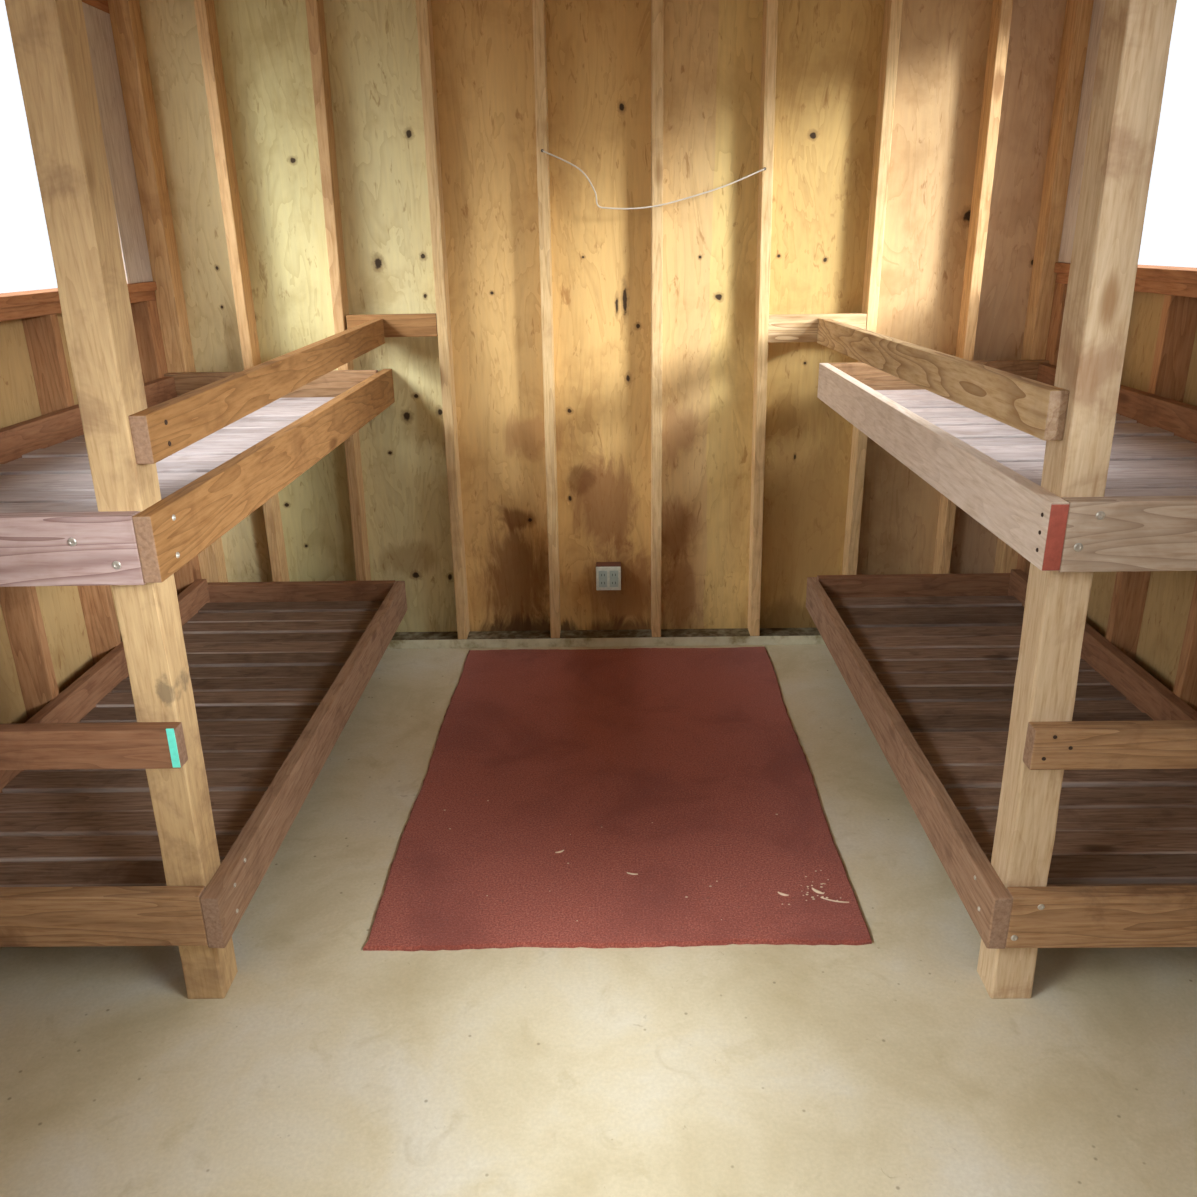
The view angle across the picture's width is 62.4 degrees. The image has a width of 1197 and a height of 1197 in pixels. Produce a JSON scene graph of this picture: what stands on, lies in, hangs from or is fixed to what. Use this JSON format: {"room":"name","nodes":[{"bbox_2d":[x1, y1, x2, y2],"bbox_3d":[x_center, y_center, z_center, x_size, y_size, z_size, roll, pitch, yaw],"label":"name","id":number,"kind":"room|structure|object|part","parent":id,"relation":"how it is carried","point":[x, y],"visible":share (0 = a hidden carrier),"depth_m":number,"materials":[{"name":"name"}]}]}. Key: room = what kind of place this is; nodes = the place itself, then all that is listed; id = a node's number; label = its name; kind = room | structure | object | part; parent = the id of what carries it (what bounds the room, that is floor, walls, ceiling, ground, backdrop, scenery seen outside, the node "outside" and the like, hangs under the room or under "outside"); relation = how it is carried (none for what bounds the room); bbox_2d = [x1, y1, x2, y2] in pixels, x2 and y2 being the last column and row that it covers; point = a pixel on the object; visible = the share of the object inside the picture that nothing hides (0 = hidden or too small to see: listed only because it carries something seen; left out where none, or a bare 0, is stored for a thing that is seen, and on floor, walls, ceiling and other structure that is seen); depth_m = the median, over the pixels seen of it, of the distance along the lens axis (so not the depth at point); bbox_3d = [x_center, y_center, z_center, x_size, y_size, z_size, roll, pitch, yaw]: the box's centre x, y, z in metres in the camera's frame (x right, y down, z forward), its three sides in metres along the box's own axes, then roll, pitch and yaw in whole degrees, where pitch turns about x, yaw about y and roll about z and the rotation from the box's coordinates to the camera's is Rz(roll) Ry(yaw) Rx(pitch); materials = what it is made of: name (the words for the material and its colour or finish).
{"room":"dormitory","nodes":[
{"label":"dormitory","id":0,"kind":"room"},
{"bbox_2d":[0,0,201,723],"bbox_3d":[-1.684,-0.086,1.330,0.105,2.460,5.124,-1,20,1],"label":"wall","id":1,"kind":"structure","parent":0,"point":[50,636],"depth_m":2.97,"materials":[{"name":"brown wood"}]},
{"bbox_2d":[0,2,156,321],"bbox_3d":[-1.680,-1.213,2.621,0.132,0.912,1.924,-1,20,1],"label":"window","id":2,"kind":"structure","parent":1,"relation":"in","point":[141,286],"depth_m":3.31,"materials":[{"name":"brown wood"}]},
{"bbox_3d":[-1.674,-0.816,2.719,0.132,0.030,1.835,-1,20,1],"label":"sill","id":3,"kind":"part","parent":2,"relation":"part of","materials":[{"name":"brown wood"}]},
{"bbox_3d":[-1.644,-0.456,3.836,0.089,1.348,0.164,-1,20,1],"label":"corner post","id":4,"kind":"part","parent":1,"relation":"part of","materials":[{"name":"brown wood"}]},
{"bbox_2d":[0,644,1196,1196],"bbox_3d":[0.013,1.110,1.708,3.470,0.100,5.244,-1,20,1],"label":"floor","id":5,"kind":"structure","parent":0,"point":[327,1066],"depth_m":2.04,"materials":[{"name":"concrete"}]},
{"bbox_2d":[0,0,406,998],"bbox_3d":[-1.205,-0.609,2.735,0.825,2.460,2.116,-1,20,1],"label":"bunk bed","id":6,"kind":"object","parent":5,"relation":"on","point":[148,802],"visible":1,"depth_m":2.16,"materials":[{"name":"brown wood"}]},
{"bbox_3d":[-1.231,-0.088,1.823,0.786,0.132,0.038,-1,20,1],"label":"rail","id":7,"kind":"part","parent":6,"relation":"part of","materials":[{"name":"brown wood"}]},
{"bbox_3d":[-1.596,-0.429,2.760,0.038,0.118,1.948,-1,20,1],"label":"wall rail","id":8,"kind":"part","parent":6,"relation":"part of","materials":[{"name":"brown wood"}]},
{"bbox_3d":[-1.222,0.295,1.964,0.793,0.086,0.038,-1,20,1],"label":"step rail","id":9,"kind":"part","parent":6,"relation":"part of","materials":[{"name":"brown wood"}]},
{"bbox_3d":[-1.221,0.677,2.104,0.780,0.127,0.038,-1,20,1],"label":"rail","id":10,"kind":"part","parent":6,"relation":"part of","materials":[{"name":"brown wood"}]},
{"bbox_3d":[-1.583,0.317,3.033,0.038,0.128,1.948,-1,20,1],"label":"wall rail","id":11,"kind":"part","parent":6,"relation":"part of","materials":[{"name":"brown wood"}]},
{"bbox_3d":[-0.879,-0.278,1.817,0.111,2.460,0.090,-1,20,1],"label":"post","id":12,"kind":"part","parent":6,"relation":"part of","materials":[{"name":"brown wood"}]},
{"bbox_3d":[-0.812,-0.633,2.701,0.034,0.105,1.978,-1,20,1],"label":"guard rail","id":13,"kind":"part","parent":6,"relation":"part of","materials":[{"name":"orange wood"}]},
{"bbox_3d":[-0.811,-0.451,2.791,0.034,0.127,2.113,-1,20,1],"label":"rail","id":14,"kind":"part","parent":6,"relation":"part of","materials":[{"name":"orange wood"}]},
{"bbox_3d":[-1.212,-0.780,3.685,0.786,0.128,0.038,-1,20,1],"label":"rail","id":15,"kind":"part","parent":6,"relation":"part of","materials":[{"name":"brown wood"}]},
{"bbox_3d":[-1.202,-0.009,3.967,0.780,0.115,0.038,-1,20,1],"label":"rail","id":16,"kind":"part","parent":6,"relation":"part of","materials":[{"name":"brown wood"}]},
{"bbox_3d":[-0.803,0.337,3.032,0.039,0.127,2.025,-1,20,1],"label":"rail","id":17,"kind":"part","parent":6,"relation":"part of","materials":[{"name":"brown wood"}]},
{"bbox_2d":[363,647,871,950],"bbox_3d":[0.059,0.514,3.173,1.220,0.010,1.800,-1,20,1],"label":"carpet","id":18,"kind":"object","parent":5,"relation":"on","point":[597,747],"visible":1,"depth_m":2.84,"materials":[{"name":"red carpet"}]},
{"bbox_2d":[444,800,840,920],"bbox_3d":[0.078,0.690,2.670,1.067,0.004,0.553,-1,20,1],"label":"crumbs","id":19,"kind":"object","parent":18,"relation":"on","point":[812,897],"visible":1,"depth_m":2.52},
{"bbox_2d":[812,889,823,893],"bbox_3d":[0.555,0.742,2.508,0.034,0.003,0.012,17,27,41],"label":"paper scrap","id":20,"kind":"object","parent":18,"relation":"on","point":[814,890],"visible":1,"depth_m":2.51,"materials":[{"name":"paper"}]},
{"bbox_2d":[821,897,848,902],"bbox_3d":[0.590,0.755,2.472,0.070,0.003,0.006,5,21,17],"label":"scrap","id":21,"kind":"object","parent":18,"relation":"on","point":[821,897],"visible":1,"depth_m":2.47,"materials":[{"name":"beige wood"}]},
{"bbox_2d":[806,0,1196,998],"bbox_3d":[1.211,-0.620,2.655,0.842,2.460,2.045,-1,20,1],"label":"bunk bed","id":22,"kind":"object","parent":5,"relation":"on","point":[1051,777],"visible":1,"depth_m":2.14,"materials":[{"name":"brown wood"}]},
{"bbox_3d":[0.841,0.324,3.004,0.040,0.127,2.038,-1,20,1],"label":"rail","id":23,"kind":"part","parent":22,"relation":"part of","materials":[{"name":"brown wood"}]},
{"bbox_3d":[1.264,-0.037,3.931,0.788,0.115,0.038,-1,20,1],"label":"rail","id":24,"kind":"part","parent":22,"relation":"part of","materials":[{"name":"brown wood"}]},
{"bbox_3d":[1.247,-0.808,3.649,0.794,0.128,0.038,-1,20,1],"label":"rail","id":25,"kind":"part","parent":22,"relation":"part of","materials":[{"name":"brown wood"}]},
{"bbox_3d":[0.824,-0.460,2.719,0.033,0.127,2.042,-1,20,1],"label":"rail","id":26,"kind":"part","parent":22,"relation":"part of","materials":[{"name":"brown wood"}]},
{"bbox_3d":[0.812,-0.650,2.676,0.044,0.114,1.981,-1,20,1],"label":"guard rail","id":27,"kind":"part","parent":22,"relation":"part of","materials":[{"name":"beige wood"}]},
{"bbox_3d":[0.871,-0.294,1.780,0.113,2.460,0.091,-1,20,1],"label":"post","id":28,"kind":"part","parent":22,"relation":"part of","materials":[{"name":"brown wood"}]},
{"bbox_3d":[1.244,0.662,2.058,0.788,0.128,0.038,-1,20,1],"label":"rail","id":29,"kind":"part","parent":22,"relation":"part of","materials":[{"name":"brown wood"}]},
{"bbox_3d":[1.628,0.282,2.980,0.038,0.128,1.961,-1,20,1],"label":"wall rail","id":30,"kind":"part","parent":22,"relation":"part of","materials":[{"name":"brown wood"}]},
{"bbox_3d":[1.234,0.282,1.919,0.794,0.088,0.038,-1,20,1],"label":"step rail","id":31,"kind":"part","parent":22,"relation":"part of","materials":[{"name":"brown wood"}]},
{"bbox_3d":[1.615,-0.464,2.707,0.038,0.118,1.961,-1,20,1],"label":"wall rail","id":32,"kind":"part","parent":22,"relation":"part of","materials":[{"name":"brown wood"}]},
{"bbox_3d":[1.228,-0.119,1.772,0.794,0.131,0.038,-1,20,1],"label":"rail","id":33,"kind":"part","parent":22,"relation":"part of","materials":[{"name":"brown wood"}]},
{"bbox_2d":[107,0,1093,638],"bbox_3d":[0.018,-0.975,3.677,3.470,2.460,0.105,-1,20,1],"label":"wall","id":34,"kind":"structure","parent":0,"point":[578,384],"depth_m":3.60,"materials":[{"name":"brown wood"}]},
{"bbox_2d":[387,628,824,648],"bbox_3d":[0.037,0.164,4.085,3.250,0.040,0.089,-1,20,1],"label":"baseboard","id":35,"kind":"structure","parent":34,"relation":"attached to","point":[733,636],"depth_m":4.05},
{"bbox_2d":[596,562,620,589],"bbox_3d":[0.041,-0.091,4.003,0.101,0.101,0.069,-1,20,1],"label":"electrical outlet","id":36,"kind":"object","parent":34,"relation":"attached to","point":[608,574],"visible":1,"depth_m":3.97,"materials":[{"name":"paint"}]},
{"bbox_2d":[599,571,606,586],"bbox_3d":[0.018,-0.079,3.972,0.034,0.070,0.003,-1,20,1],"label":"receptacle","id":37,"kind":"object","parent":36,"relation":"attached to","point":[602,574],"depth_m":3.97,"materials":[{"name":"white plastic"}]},
{"bbox_2d":[610,570,617,586],"bbox_3d":[0.062,-0.079,3.971,0.034,0.070,0.003,-1,20,1],"label":"receptacle","id":38,"kind":"object","parent":36,"relation":"attached to","point":[613,573],"depth_m":3.97,"materials":[{"name":"white plastic"}]},
{"bbox_2d":[541,149,765,209],"bbox_3d":[0.192,-1.460,3.436,0.779,0.199,0.009,-1,20,1],"label":"wire","id":39,"kind":"object","parent":34,"relation":"attached to","point":[542,150],"visible":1,"depth_m":3.44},
{"bbox_2d":[1016,283,1196,711],"bbox_3d":[1.670,-0.125,1.281,0.105,2.460,5.124,-1,20,1],"label":"wall","id":40,"kind":"structure","parent":0,"point":[1149,616],"depth_m":3.06,"materials":[{"name":"brown wood"}]},
{"bbox_3d":[1.694,-0.498,3.786,0.089,1.356,0.164,-1,20,1],"label":"corner post","id":41,"kind":"part","parent":40,"relation":"part of","materials":[{"name":"brown wood"}]},
{"bbox_2d":[1054,0,1196,297],"bbox_3d":[1.677,-1.256,2.571,0.132,0.904,1.924,-1,20,1],"label":"window","id":42,"kind":"structure","parent":40,"relation":"in","point":[1167,280],"depth_m":3.27,"materials":[{"name":"brown wood"}]},
{"bbox_3d":[1.683,-0.866,2.666,0.132,0.034,1.835,-1,20,1],"label":"sill","id":43,"kind":"part","parent":42,"relation":"part of","materials":[{"name":"brown wood"}]}
]}

